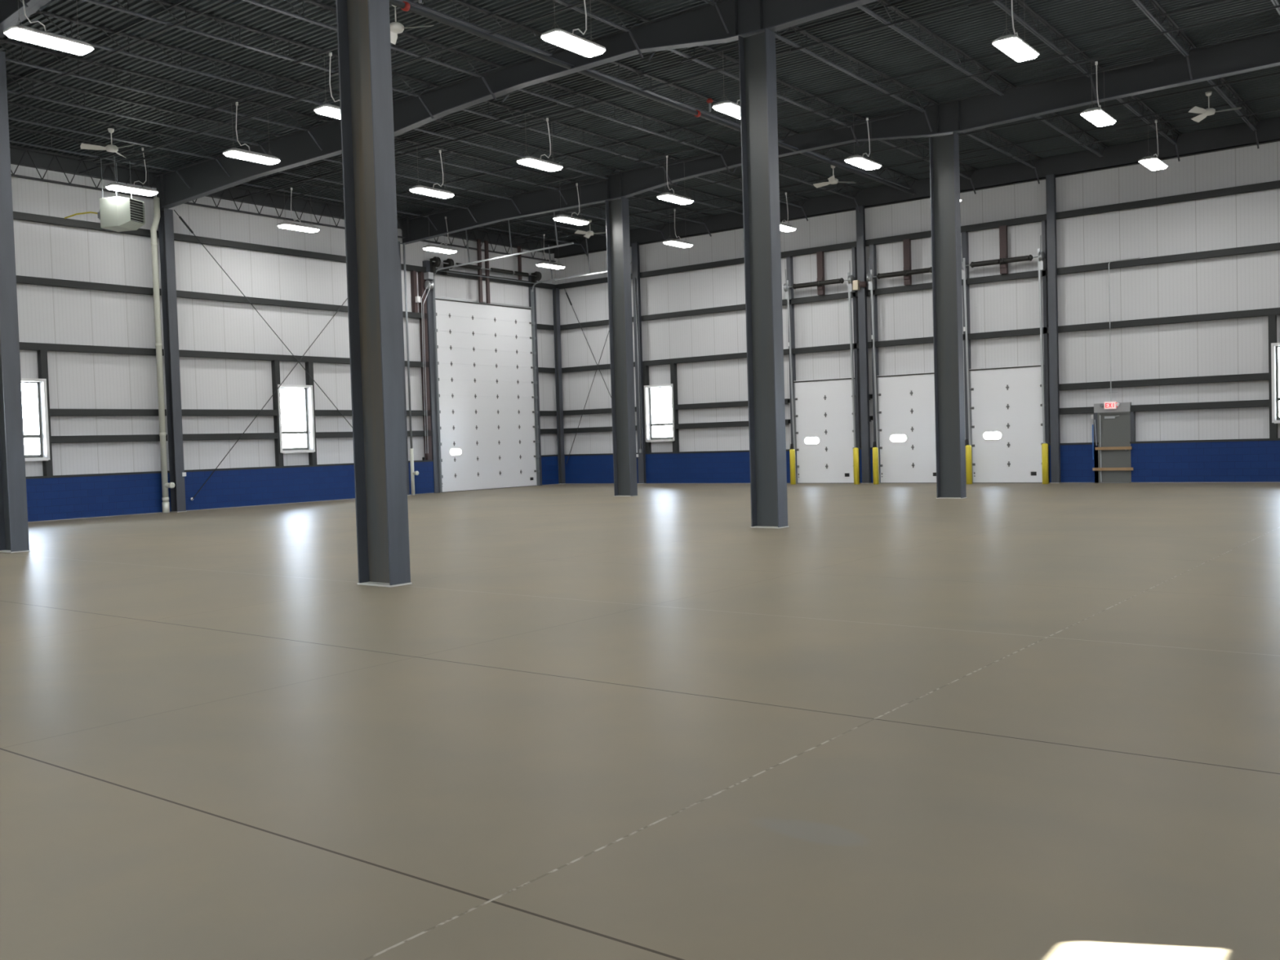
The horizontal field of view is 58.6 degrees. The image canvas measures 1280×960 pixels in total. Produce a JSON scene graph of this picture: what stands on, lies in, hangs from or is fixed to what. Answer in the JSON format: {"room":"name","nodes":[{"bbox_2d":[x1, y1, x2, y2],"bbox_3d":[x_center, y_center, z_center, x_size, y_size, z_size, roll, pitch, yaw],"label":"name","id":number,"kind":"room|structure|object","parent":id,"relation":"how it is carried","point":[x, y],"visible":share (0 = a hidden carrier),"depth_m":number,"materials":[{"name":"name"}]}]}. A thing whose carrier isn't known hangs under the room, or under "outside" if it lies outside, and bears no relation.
{"room":"empty warehouse","nodes":[
{"label":"empty warehouse","id":0,"kind":"room"},
{"bbox_2d":[9,144,558,522],"bbox_3d":[-17.411,-3.972,30.356,0.460,10.350,45.600,0,2,38],"label":"wall","id":1,"kind":"structure","parent":0,"point":[85,290],"depth_m":35.57,"materials":[{"name":"grey metal"}]},
{"bbox_2d":[21,350,53,475],"bbox_3d":[-16.938,-1.813,31.075,0.320,3.459,1.600,0,2,38],"label":"window","id":2,"kind":"structure","parent":1,"relation":"in","point":[44,436],"depth_m":31.55,"materials":[{"name":"white paint"}]},
{"bbox_2d":[173,209,352,427],"bbox_3d":[-11.443,-4.053,37.917,0.064,8.618,8.269,0,2,38],"label":"rod","id":3,"kind":"object","parent":1,"relation":"attached to","point":[180,217],"visible":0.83,"depth_m":36.54,"materials":[{"name":"grey metal"}]},
{"bbox_2d":[190,297,347,500],"bbox_3d":[-11.386,-3.906,37.969,0.077,8.716,8.130,0,2,38],"label":"rod","id":4,"kind":"object","parent":1,"relation":"attached to","point":[192,498],"visible":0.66,"depth_m":36.95,"materials":[{"name":"grey metal"}]},
{"bbox_2d":[271,360,316,466],"bbox_3d":[-11.551,-2.212,38.086,0.320,3.459,1.500,0,2,38],"label":"window","id":5,"kind":"structure","parent":1,"relation":"in","point":[309,405],"depth_m":38.23,"materials":[{"name":"white paint"}]},
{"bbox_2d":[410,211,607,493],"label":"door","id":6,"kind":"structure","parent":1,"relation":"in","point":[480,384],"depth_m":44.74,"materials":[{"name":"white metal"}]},
{"bbox_2d":[0,482,1279,959],"bbox_3d":[-3.716,1.289,20.134,34.600,0.300,46.200,0,2,38],"label":"floor","id":7,"kind":"structure","parent":0,"point":[890,721],"depth_m":6.81,"materials":[{"name":"concrete"}]},
{"bbox_2d":[0,50,30,552],"bbox_3d":[-11.879,-3.266,21.223,0.624,9.220,0.344,0,2,38],"label":"steel column","id":8,"kind":"structure","parent":7,"relation":"on","point":[14,527],"depth_m":21.09,"materials":[{"name":"grey metal"}]},
{"bbox_2d":[150,196,174,513],"bbox_3d":[-14.209,-3.689,33.937,0.388,9.350,0.265,0,2,38],"label":"drain pipe","id":9,"kind":"object","parent":7,"relation":"on","point":[165,485],"visible":1,"depth_m":33.92,"materials":[{"name":"grey plastic"}]},
{"bbox_2d":[158,208,186,512],"bbox_3d":[-14.057,-3.556,34.291,0.364,9.050,0.304,0,2,38],"label":"steel column","id":10,"kind":"structure","parent":7,"relation":"on","point":[166,227],"depth_m":34.23,"materials":[{"name":"grey metal"}]},
{"bbox_2d":[151,0,878,210],"bbox_3d":[-1.006,-8.627,23.798,33.900,1.000,0.240,0,2,38],"label":"girder","id":11,"kind":"object","parent":10,"relation":"on","point":[701,24],"visible":0.75,"depth_m":25.16,"materials":[{"name":"grey metal"}]},
{"bbox_2d":[389,0,915,195],"bbox_3d":[-1.708,-8.672,23.704,0.170,0.170,35.400,0,2,38],"label":"sprinkler","id":12,"kind":"object","parent":11,"relation":"attached to","point":[404,6],"visible":1,"depth_m":24.75,"materials":[{"name":"grey metal"}]},
{"bbox_2d":[336,0,412,586],"bbox_3d":[-3.366,-3.289,14.264,0.644,9.220,0.344,0,2,38],"label":"steel column","id":13,"kind":"structure","parent":7,"relation":"on","point":[363,26],"depth_m":14.28,"materials":[{"name":"grey metal"}]},
{"bbox_2d":[398,241,409,495],"bbox_3d":[-8.715,-4.002,41.245,0.364,9.150,0.304,0,2,38],"label":"steel column","id":14,"kind":"structure","parent":7,"relation":"on","point":[399,247],"depth_m":41.21,"materials":[{"name":"grey metal"}]},
{"bbox_2d":[402,243,418,495],"bbox_3d":[-8.295,-3.992,41.304,0.282,9.100,0.168,-1,2,20],"label":"drain pipe","id":15,"kind":"object","parent":7,"relation":"on","point":[413,473],"visible":1,"depth_m":41.30,"materials":[{"name":"grey plastic"}]},
{"bbox_2d":[552,288,565,484],"bbox_3d":[-3.427,-3.949,48.256,0.224,8.250,0.224,0,2,38],"label":"steel column","id":16,"kind":"structure","parent":7,"relation":"on","point":[556,305],"depth_m":48.22,"materials":[{"name":"grey metal"}]},
{"bbox_2d":[604,196,638,496],"bbox_3d":[-0.581,-4.111,35.697,0.684,9.250,0.364,0,2,38],"label":"steel column","id":17,"kind":"structure","parent":7,"relation":"on","point":[617,215],"depth_m":35.68,"materials":[{"name":"grey metal"}]},
{"bbox_2d":[631,242,646,484],"bbox_3d":[-0.048,-4.639,45.665,0.304,9.600,0.164,0,2,38],"label":"steel column","id":18,"kind":"structure","parent":7,"relation":"on","point":[635,246],"depth_m":45.62,"materials":[{"name":"grey metal"}]},
{"bbox_2d":[635,278,642,453],"bbox_3d":[-0.077,-4.560,45.561,0.100,6.950,0.063,0,2,38],"label":"conduit","id":19,"kind":"object","parent":18,"relation":"attached to","point":[640,449],"visible":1,"depth_m":45.56,"materials":[{"name":"silver metal"}]},
{"bbox_2d":[737,27,788,528],"bbox_3d":[2.323,-3.721,21.520,0.624,9.250,0.364,0,2,38],"label":"steel column","id":20,"kind":"structure","parent":7,"relation":"on","point":[757,52],"depth_m":21.50,"materials":[{"name":"grey metal"}]},
{"bbox_2d":[789,448,795,484],"bbox_3d":[5.479,-0.476,40.968,0.190,1.265,0.190,0,2,38],"label":"bollard","id":21,"kind":"object","parent":7,"relation":"on","point":[792,451],"visible":1,"depth_m":40.89,"materials":[{"name":"yellow metal"}]},
{"bbox_2d":[853,447,859,484],"bbox_3d":[7.469,-0.485,39.439,0.190,1.265,0.190,0,2,38],"label":"bollard","id":22,"kind":"object","parent":7,"relation":"on","point":[855,451],"visible":1,"depth_m":39.36,"materials":[{"name":"yellow metal"}]},
{"bbox_2d":[855,205,871,483],"bbox_3d":[7.762,-4.673,39.663,0.294,9.600,0.164,0,2,38],"label":"steel column","id":23,"kind":"structure","parent":7,"relation":"on","point":[860,220],"depth_m":39.61,"materials":[{"name":"grey metal"}]},
{"bbox_2d":[872,447,879,484],"bbox_3d":[8.048,-0.487,38.994,0.190,1.265,0.190,0,2,38],"label":"bollard","id":24,"kind":"object","parent":7,"relation":"on","point":[875,450],"visible":1,"depth_m":38.91,"materials":[{"name":"yellow metal"}]},
{"bbox_2d":[928,132,966,498],"bbox_3d":[7.885,-4.150,29.253,0.684,9.250,0.344,0,2,38],"label":"steel column","id":25,"kind":"structure","parent":7,"relation":"on","point":[944,175],"depth_m":29.24,"materials":[{"name":"grey metal"}]},
{"bbox_2d":[399,30,1279,244],"bbox_3d":[4.763,-9.105,31.306,33.900,0.900,0.240,0,2,38],"label":"girder","id":26,"kind":"object","parent":25,"relation":"on","point":[1259,51],"visible":0.94,"depth_m":29.06,"materials":[{"name":"grey metal"}]},
{"bbox_2d":[407,209,457,253],"bbox_3d":[-7.006,-8.610,39.884,2.100,1.235,1.320,0,2,38],"label":"lamp","id":27,"kind":"object","parent":26,"relation":"hanging from","point":[429,247],"visible":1,"depth_m":39.72,"materials":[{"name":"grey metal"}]},
{"bbox_2d":[965,444,972,484],"bbox_3d":[10.656,-0.498,36.989,0.190,1.265,0.190,0,2,38],"label":"bollard","id":28,"kind":"object","parent":7,"relation":"on","point":[968,447],"visible":1,"depth_m":36.91,"materials":[{"name":"yellow metal"}]},
{"bbox_2d":[1041,443,1048,484],"bbox_3d":[12.599,-0.507,35.496,0.190,1.265,0.190,0,2,38],"label":"bollard","id":29,"kind":"object","parent":7,"relation":"on","point":[1044,446],"visible":1,"depth_m":35.42,"materials":[{"name":"yellow metal"}]},
{"bbox_2d":[1045,173,1061,483],"bbox_3d":[12.923,-4.695,35.696,0.274,9.600,0.164,0,2,38],"label":"steel column","id":30,"kind":"structure","parent":7,"relation":"on","point":[1050,179],"depth_m":35.64,"materials":[{"name":"grey metal"}]},
{"bbox_3d":[-19.656,-3.140,27.004,0.364,9.050,0.304,0,2,38],"label":"steel column","id":31,"kind":"structure","parent":7,"relation":"on","visible":0},
{"bbox_2d":[0,0,50,37],"bbox_3d":[-6.575,-8.214,16.550,33.900,1.000,0.240,0,2,38],"label":"girder","id":32,"kind":"object","parent":31,"relation":"on","point":[9,15],"visible":1,"depth_m":19.84,"materials":[{"name":"grey metal"}]},
{"bbox_2d":[0,0,1279,246],"bbox_3d":[-4.022,-8.965,19.793,34.600,0.732,46.212,0,2,38],"label":"ceiling","id":33,"kind":"structure","parent":0,"point":[1099,28],"depth_m":26.97,"materials":[{"name":"grey metal"}]},
{"bbox_2d":[8,124,192,188],"bbox_3d":[-15.690,-8.593,29.307,0.100,0.810,9.150,0,2,38],"label":"joist","id":34,"kind":"object","parent":33,"relation":"attached to","point":[10,126],"visible":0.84,"depth_m":30.48,"materials":[{"name":"grey metal"}]},
{"bbox_2d":[80,151,151,231],"bbox_3d":[-14.140,-7.753,30.909,1.800,1.910,0.660,-1,2,18],"label":"heater","id":35,"kind":"object","parent":34,"relation":"hanging from","point":[117,214],"visible":1,"depth_m":30.65,"materials":[{"name":"grey metal"}]},
{"bbox_2d":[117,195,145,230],"bbox_3d":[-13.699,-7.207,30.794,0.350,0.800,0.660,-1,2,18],"label":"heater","id":36,"kind":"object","parent":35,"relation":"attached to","point":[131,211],"depth_m":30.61,"materials":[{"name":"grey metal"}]},
{"bbox_2d":[93,146,168,195],"bbox_3d":[-13.728,-8.401,30.808,2.100,1.235,1.320,0,2,38],"label":"lamp","id":37,"kind":"object","parent":34,"relation":"hanging from","point":[133,188],"visible":1,"depth_m":30.76,"materials":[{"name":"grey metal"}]},
{"bbox_2d":[80,128,133,158],"bbox_3d":[-13.026,-8.391,28.121,1.224,0.555,1.264,0,2,38],"label":"ceiling fan","id":38,"kind":"object","parent":33,"relation":"hanging from","point":[110,148],"visible":1,"depth_m":28.09,"materials":[{"name":"white metal"}]},
{"bbox_2d":[7,101,231,177],"bbox_3d":[-14.104,-8.600,28.088,0.100,0.810,9.150,0,2,38],"label":"joist","id":39,"kind":"object","parent":33,"relation":"attached to","point":[20,105],"visible":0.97,"depth_m":28.98,"materials":[{"name":"grey metal"}]},
{"bbox_2d":[6,72,277,155],"bbox_3d":[-12.479,-8.607,26.839,0.100,0.810,9.150,0,2,38],"label":"joist","id":40,"kind":"object","parent":33,"relation":"attached to","point":[9,75],"visible":0.97,"depth_m":27.29,"materials":[{"name":"grey metal"}]},
{"bbox_2d":[0,38,324,151],"bbox_3d":[-10.854,-8.614,25.590,0.100,0.810,9.150,0,2,38],"label":"joist","id":41,"kind":"object","parent":33,"relation":"attached to","point":[54,53],"visible":0.98,"depth_m":25.48,"materials":[{"name":"grey metal"}]},
{"bbox_2d":[204,91,295,164],"bbox_3d":[-9.068,-8.100,26.614,2.100,1.235,1.320,0,2,38],"label":"lamp","id":42,"kind":"object","parent":41,"relation":"hanging from","point":[235,153],"visible":1,"depth_m":26.46,"materials":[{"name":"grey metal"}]},
{"bbox_2d":[21,9,339,105],"bbox_3d":[-9.234,-8.826,24.334,0.100,0.400,9.150,0,2,38],"label":"joist","id":43,"kind":"object","parent":33,"relation":"attached to","point":[42,12],"visible":0.73,"depth_m":23.94,"materials":[{"name":"grey metal"}]},
{"bbox_2d":[38,0,436,118],"bbox_3d":[-7.563,-8.629,23.061,0.100,0.810,9.150,0,2,38],"label":"joist","id":44,"kind":"object","parent":33,"relation":"attached to","point":[160,2],"visible":0.8,"depth_m":22.59,"materials":[{"name":"grey metal"}]},
{"bbox_2d":[291,45,395,119],"bbox_3d":[-6.086,-8.085,23.503,2.100,1.235,1.320,0,2,38],"label":"lamp","id":45,"kind":"object","parent":44,"relation":"hanging from","point":[326,109],"visible":0.61,"depth_m":23.16,"materials":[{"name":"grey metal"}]},
{"bbox_2d":[191,160,439,231],"bbox_3d":[-10.021,-9.014,36.686,0.100,0.810,9.480,0,2,38],"label":"joist","id":46,"kind":"object","parent":33,"relation":"attached to","point":[268,175],"visible":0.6,"depth_m":36.44,"materials":[{"name":"grey metal"}]},
{"bbox_2d":[262,181,332,232],"bbox_3d":[-10.545,-8.345,35.196,2.100,1.235,1.320,0,2,38],"label":"lamp","id":47,"kind":"object","parent":46,"relation":"hanging from","point":[299,227],"visible":1,"depth_m":35.07,"materials":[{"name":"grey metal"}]},
{"bbox_2d":[241,0,499,100],"bbox_3d":[-5.938,-8.636,21.812,0.100,0.810,9.150,0,2,38],"label":"joist","id":48,"kind":"object","parent":33,"relation":"attached to","point":[331,9],"visible":0.79,"depth_m":23.41,"materials":[{"name":"grey metal"}]},
{"bbox_2d":[279,163,479,222],"bbox_3d":[-8.435,-9.021,35.467,0.100,0.810,9.480,0,2,38],"label":"joist","id":49,"kind":"object","parent":33,"relation":"attached to","point":[308,164],"visible":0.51,"depth_m":36.50,"materials":[{"name":"grey metal"}]},
{"bbox_2d":[275,133,522,213],"bbox_3d":[-6.809,-9.028,34.218,0.100,0.810,9.480,0,2,38],"label":"joist","id":50,"kind":"object","parent":33,"relation":"attached to","point":[326,159],"visible":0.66,"depth_m":35.40,"materials":[{"name":"grey metal"}]},
{"bbox_2d":[390,4,434,44],"bbox_3d":[-4.510,-8.395,20.589,1.290,0.555,1.150,0,2,38],"label":"ceiling fan","id":51,"kind":"object","parent":33,"relation":"hanging from","point":[396,28],"visible":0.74,"depth_m":20.67,"materials":[{"name":"white metal"}]},
{"bbox_2d":[323,119,568,204],"bbox_3d":[-5.184,-9.035,32.969,0.100,0.810,9.480,0,2,38],"label":"joist","id":52,"kind":"object","parent":33,"relation":"attached to","point":[326,120],"visible":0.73,"depth_m":33.57,"materials":[{"name":"grey metal"}]},
{"bbox_2d":[394,137,471,198],"bbox_3d":[-5.643,-8.347,30.874,2.100,1.235,1.320,0,2,38],"label":"lamp","id":53,"kind":"object","parent":52,"relation":"hanging from","point":[421,189],"visible":0.98,"depth_m":30.79,"materials":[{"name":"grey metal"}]},
{"bbox_2d":[533,173,606,225],"bbox_3d":[-2.147,-8.604,35.343,2.100,1.235,1.320,0,2,38],"label":"lamp","id":54,"kind":"object","parent":52,"relation":"hanging from","point":[562,218],"visible":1,"depth_m":35.28,"materials":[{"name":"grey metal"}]},
{"bbox_2d":[398,0,559,56],"bbox_3d":[-4.319,-8.848,20.555,0.100,0.400,9.150,0,2,38],"label":"joist","id":55,"kind":"object","parent":33,"relation":"attached to","point":[427,8],"visible":0.91,"depth_m":22.21,"materials":[{"name":"grey metal"}]},
{"bbox_2d":[438,208,587,256],"bbox_3d":[-4.619,-9.415,43.716,0.100,0.810,8.270,0,2,38],"label":"joist","id":56,"kind":"object","parent":33,"relation":"attached to","point":[515,223],"visible":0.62,"depth_m":44.44,"materials":[{"name":"grey metal"}]},
{"bbox_2d":[520,230,578,269],"bbox_3d":[-3.477,-8.863,44.215,2.100,1.235,1.320,0,2,38],"label":"lamp","id":57,"kind":"object","parent":56,"relation":"hanging from","point":[546,264],"visible":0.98,"depth_m":44.05,"materials":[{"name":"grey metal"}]},
{"bbox_2d":[413,119,619,179],"bbox_3d":[-3.565,-9.247,31.713,0.100,0.400,9.480,0,2,38],"label":"joist","id":58,"kind":"object","parent":33,"relation":"attached to","point":[513,141],"visible":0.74,"depth_m":31.57,"materials":[{"name":"grey metal"}]},
{"bbox_2d":[493,102,584,171],"bbox_3d":[-2.483,-8.351,28.143,2.100,1.235,1.320,0,2,38],"label":"lamp","id":59,"kind":"object","parent":33,"relation":"hanging from","point":[529,161],"visible":1,"depth_m":28.06,"materials":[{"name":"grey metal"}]},
{"bbox_2d":[477,199,606,236],"bbox_3d":[-3.033,-9.422,42.498,0.100,0.810,8.270,0,2,38],"label":"joist","id":60,"kind":"object","parent":33,"relation":"attached to","point":[480,200],"visible":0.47,"depth_m":42.44,"materials":[{"name":"grey metal"}]},
{"bbox_2d":[434,84,674,183],"bbox_3d":[-1.894,-9.049,30.440,0.100,0.810,9.480,0,2,38],"label":"joist","id":61,"kind":"object","parent":33,"relation":"attached to","point":[503,106],"visible":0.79,"depth_m":30.48,"materials":[{"name":"grey metal"}]},
{"bbox_2d":[634,147,714,204],"bbox_3d":[0.998,-8.609,32.674,2.100,1.235,1.320,0,2,38],"label":"lamp","id":62,"kind":"object","parent":61,"relation":"hanging from","point":[668,197],"visible":1,"depth_m":32.50,"materials":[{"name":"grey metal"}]},
{"bbox_2d":[521,189,669,239],"bbox_3d":[-1.408,-9.429,41.248,0.100,0.810,8.270,0,2,38],"label":"joist","id":63,"kind":"object","parent":33,"relation":"attached to","point":[598,207],"visible":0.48,"depth_m":42.74,"materials":[{"name":"grey metal"}]},
{"bbox_2d":[551,0,646,57],"bbox_3d":[-2.687,-8.650,19.313,0.100,0.810,9.150,0,2,38],"label":"joist","id":64,"kind":"object","parent":33,"relation":"attached to","point":[606,2],"visible":0.88,"depth_m":22.12,"materials":[{"name":"grey metal"}]},
{"bbox_2d":[541,0,605,57],"bbox_3d":[-1.160,-8.106,19.705,2.100,1.235,1.320,0,2,38],"label":"lamp","id":65,"kind":"object","parent":64,"relation":"hanging from","point":[558,37],"visible":1,"depth_m":19.63,"materials":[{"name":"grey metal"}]},
{"bbox_2d":[497,64,731,172],"bbox_3d":[-0.268,-9.056,29.191,0.100,0.810,9.480,0,2,38],"label":"joist","id":66,"kind":"object","parent":33,"relation":"attached to","point":[548,82],"visible":0.84,"depth_m":29.04,"materials":[{"name":"grey metal"}]},
{"bbox_2d":[568,179,712,236],"bbox_3d":[0.218,-9.436,39.999,0.100,0.810,8.270,0,2,38],"label":"joist","id":67,"kind":"object","parent":33,"relation":"attached to","point":[569,180],"visible":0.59,"depth_m":40.98,"materials":[{"name":"grey metal"}]},
{"bbox_2d":[644,203,710,248],"bbox_3d":[1.324,-8.870,40.122,2.100,1.235,1.320,0,2,38],"label":"lamp","id":68,"kind":"object","parent":67,"relation":"hanging from","point":[672,242],"visible":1,"depth_m":39.95,"materials":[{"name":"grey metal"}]},
{"bbox_2d":[617,168,742,214],"bbox_3d":[1.837,-9.648,38.743,0.100,0.400,8.270,0,2,38],"label":"joist","id":69,"kind":"object","parent":33,"relation":"attached to","point":[620,170],"visible":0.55,"depth_m":39.38,"materials":[{"name":"grey metal"}]},
{"bbox_2d":[586,61,794,142],"bbox_3d":[1.351,-9.268,27.934,0.100,0.400,9.480,0,2,38],"label":"joist","id":70,"kind":"object","parent":33,"relation":"attached to","point":[637,71],"visible":0.53,"depth_m":26.97,"materials":[{"name":"grey metal"}]},
{"bbox_2d":[680,44,738,62],"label":"pipe","id":71,"kind":"object","parent":33,"relation":"hanging from","point":[735,46],"depth_m":23.83,"materials":[{"name":"grey metal"}]},
{"bbox_2d":[712,94,740,119],"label":"lamp","id":72,"kind":"object","parent":33,"relation":"hanging from","point":[730,108],"depth_m":23.73,"materials":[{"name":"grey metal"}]},
{"bbox_2d":[671,156,809,221],"bbox_3d":[3.508,-9.450,37.470,0.100,0.810,8.270,0,2,38],"label":"joist","id":73,"kind":"object","parent":33,"relation":"attached to","point":[675,158],"visible":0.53,"depth_m":36.85,"materials":[{"name":"grey metal"}]},
{"bbox_2d":[779,183,816,231],"bbox_3d":[4.638,-8.885,37.575,2.100,1.235,1.320,0,2,38],"label":"lamp","id":74,"kind":"object","parent":73,"relation":"hanging from","point":[785,228],"visible":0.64,"depth_m":37.63,"materials":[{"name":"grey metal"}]},
{"bbox_2d":[643,18,861,146],"bbox_3d":[2.982,-9.070,26.692,0.100,0.810,9.480,0,2,38],"label":"joist","id":75,"kind":"object","parent":33,"relation":"attached to","point":[706,47],"visible":0.68,"depth_m":27.38,"materials":[{"name":"grey metal"}]},
{"bbox_2d":[815,103,909,169],"bbox_3d":[5.662,-8.627,29.027,2.100,1.235,1.320,0,2,38],"label":"lamp","id":76,"kind":"object","parent":75,"relation":"hanging from","point":[859,161],"visible":1,"depth_m":28.95,"materials":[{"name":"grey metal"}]},
{"bbox_2d":[729,144,862,212],"bbox_3d":[5.133,-9.457,36.221,0.100,0.810,8.270,0,2,38],"label":"joist","id":77,"kind":"object","parent":33,"relation":"attached to","point":[731,145],"visible":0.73,"depth_m":36.71,"materials":[{"name":"grey metal"}]},
{"bbox_2d":[813,164,856,187],"bbox_3d":[5.699,-9.167,34.296,1.206,0.555,1.276,0,2,38],"label":"ceiling fan","id":78,"kind":"object","parent":33,"relation":"hanging from","point":[832,180],"visible":0.97,"depth_m":34.31,"materials":[{"name":"white metal"}]},
{"bbox_2d":[774,25,934,132],"bbox_3d":[4.608,-9.077,25.443,0.100,0.810,9.480,0,2,38],"label":"joist","id":79,"kind":"object","parent":33,"relation":"attached to","point":[805,33],"visible":0.82,"depth_m":25.78,"materials":[{"name":"grey metal"}]},
{"bbox_2d":[791,131,918,189],"bbox_3d":[6.753,-9.669,34.965,0.100,0.400,8.270,0,2,38],"label":"joist","id":80,"kind":"object","parent":33,"relation":"attached to","point":[842,151],"visible":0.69,"depth_m":35.14,"materials":[{"name":"grey metal"}]},
{"bbox_2d":[859,115,977,194],"bbox_3d":[8.384,-9.471,33.722,0.100,0.810,8.270,0,2,38],"label":"joist","id":81,"kind":"object","parent":33,"relation":"attached to","point":[886,142],"visible":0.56,"depth_m":33.37,"materials":[{"name":"grey metal"}]},
{"bbox_2d":[857,0,1012,95],"bbox_3d":[6.188,-9.289,24.217,0.100,0.400,9.480,0,2,38],"label":"joist","id":82,"kind":"object","parent":33,"relation":"attached to","point":[884,2],"visible":0.98,"depth_m":24.38,"materials":[{"name":"grey metal"}]},
{"bbox_2d":[930,100,1041,183],"bbox_3d":[10.010,-9.478,32.473,0.100,0.810,8.270,0,2,38],"label":"joist","id":83,"kind":"object","parent":33,"relation":"attached to","point":[990,132],"visible":0.69,"depth_m":33.32,"materials":[{"name":"grey metal"}]},
{"bbox_2d":[992,0,1098,98],"bbox_3d":[7.819,-9.091,22.975,0.100,0.810,9.480,0,2,38],"label":"joist","id":84,"kind":"object","parent":33,"relation":"attached to","point":[1020,2],"visible":0.98,"depth_m":23.90,"materials":[{"name":"grey metal"}]},
{"bbox_2d":[968,0,1039,62],"bbox_3d":[6.802,-8.380,20.679,2.100,1.235,1.320,0,2,38],"label":"lamp","id":85,"kind":"object","parent":84,"relation":"hanging from","point":[1014,46],"visible":1,"depth_m":20.54,"materials":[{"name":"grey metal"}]},
{"bbox_2d":[1042,47,1153,126],"bbox_3d":[10.210,-8.644,25.443,2.100,1.235,1.320,0,2,38],"label":"lamp","id":86,"kind":"object","parent":84,"relation":"hanging from","point":[1098,117],"visible":1,"depth_m":25.28,"materials":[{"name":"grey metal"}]},
{"bbox_2d":[1008,84,1107,156],"bbox_3d":[11.589,-9.690,31.248,0.100,0.400,8.270,0,2,38],"label":"joist","id":87,"kind":"object","parent":33,"relation":"attached to","point":[1069,123],"visible":0.66,"depth_m":31.88,"materials":[{"name":"grey metal"}]},
{"bbox_2d":[1094,64,1181,161],"bbox_3d":[13.221,-9.492,30.005,0.100,0.810,8.270,0,2,38],"label":"joist","id":88,"kind":"object","parent":33,"relation":"attached to","point":[1143,104],"visible":0.68,"depth_m":30.67,"materials":[{"name":"grey metal"}]},
{"bbox_2d":[1115,106,1199,170],"bbox_3d":[13.514,-8.900,30.072,2.100,1.235,1.320,0,2,38],"label":"lamp","id":89,"kind":"object","parent":88,"relation":"hanging from","point":[1152,162],"visible":0.98,"depth_m":29.95,"materials":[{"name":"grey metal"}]},
{"bbox_2d":[1132,0,1194,79],"bbox_3d":[9.444,-9.098,21.726,0.100,0.810,9.480,0,2,38],"label":"joist","id":90,"kind":"object","parent":33,"relation":"attached to","point":[1156,4],"visible":1,"depth_m":23.70,"materials":[{"name":"grey metal"}]},
{"bbox_2d":[1188,91,1241,122],"bbox_3d":[13.956,-9.198,27.811,1.207,0.555,1.276,0,2,38],"label":"ceiling fan","id":91,"kind":"object","parent":33,"relation":"hanging from","point":[1210,111],"visible":1,"depth_m":27.80,"materials":[{"name":"white metal"}]},
{"bbox_2d":[1190,44,1260,148],"bbox_3d":[14.846,-9.499,28.756,0.100,0.810,8.270,0,2,38],"label":"joist","id":92,"kind":"object","parent":33,"relation":"attached to","point":[1222,80],"visible":0.66,"depth_m":29.42,"materials":[{"name":"grey metal"}]},
{"bbox_2d":[551,116,1279,484],"bbox_3d":[14.658,-5.157,36.691,45.000,10.350,3.620,0,2,38],"label":"wall","id":93,"kind":"structure","parent":0,"point":[1189,324],"depth_m":36.25,"materials":[{"name":"grey metal"}]},
{"bbox_2d":[642,363,679,452],"bbox_3d":[0.843,-2.833,45.355,1.560,3.459,0.320,0,2,38],"label":"window","id":94,"kind":"structure","parent":93,"relation":"in","point":[648,424],"depth_m":45.43,"materials":[{"name":"white paint"}]},
{"bbox_2d":[782,247,861,483],"bbox_3d":[6.487,-3.987,40.725,2.740,8.236,0.680,0,2,38],"label":"door","id":95,"kind":"structure","parent":93,"relation":"in","point":[828,410],"depth_m":40.75,"materials":[{"name":"white metal"}]},
{"bbox_2d":[866,239,936,483],"bbox_3d":[9.096,-3.999,38.720,2.740,8.236,0.680,0,2,38],"label":"door","id":96,"kind":"structure","parent":93,"relation":"in","point":[903,403],"depth_m":38.99,"materials":[{"name":"white metal"}]},
{"bbox_2d":[960,220,1050,483],"bbox_3d":[11.709,-4.010,36.712,2.730,8.236,0.680,0,2,38],"label":"door","id":97,"kind":"structure","parent":93,"relation":"in","point":[1013,402],"depth_m":36.73,"materials":[{"name":"white metal"}]},
{"bbox_2d":[1093,402,1135,483],"bbox_3d":[14.501,-1.132,34.882,1.170,2.440,0.241,0,2,38],"label":"door","id":98,"kind":"structure","parent":93,"relation":"in","point":[1116,427],"depth_m":34.84,"materials":[{"name":"grey paint"}]},
{"bbox_2d":[1108,257,1139,401],"bbox_3d":[14.624,-4.521,34.469,0.950,4.252,0.029,0,2,38],"label":"conduit","id":99,"kind":"object","parent":93,"relation":"attached to","point":[1110,393],"visible":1,"depth_m":34.70,"materials":[{"name":"silver metal"}]},
{"bbox_2d":[1267,315,1279,438],"bbox_3d":[18.433,-2.909,31.835,1.550,3.459,0.320,0,2,38],"label":"window","id":100,"kind":"structure","parent":93,"relation":"in","point":[1274,419],"depth_m":32.16,"materials":[{"name":"white paint"}]},
{"bbox_3d":[-13.178,-8.212,15.753,0.100,0.810,9.300,0,2,38],"label":"joist","id":101,"kind":"object","parent":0,"visible":0},
{"bbox_2d":[3,0,93,55],"bbox_3d":[-9.763,-7.816,18.832,2.100,1.235,1.320,0,2,38],"label":"lamp","id":102,"kind":"object","parent":101,"relation":"hanging from","point":[19,32],"visible":1,"depth_m":18.72,"materials":[{"name":"white plastic"}]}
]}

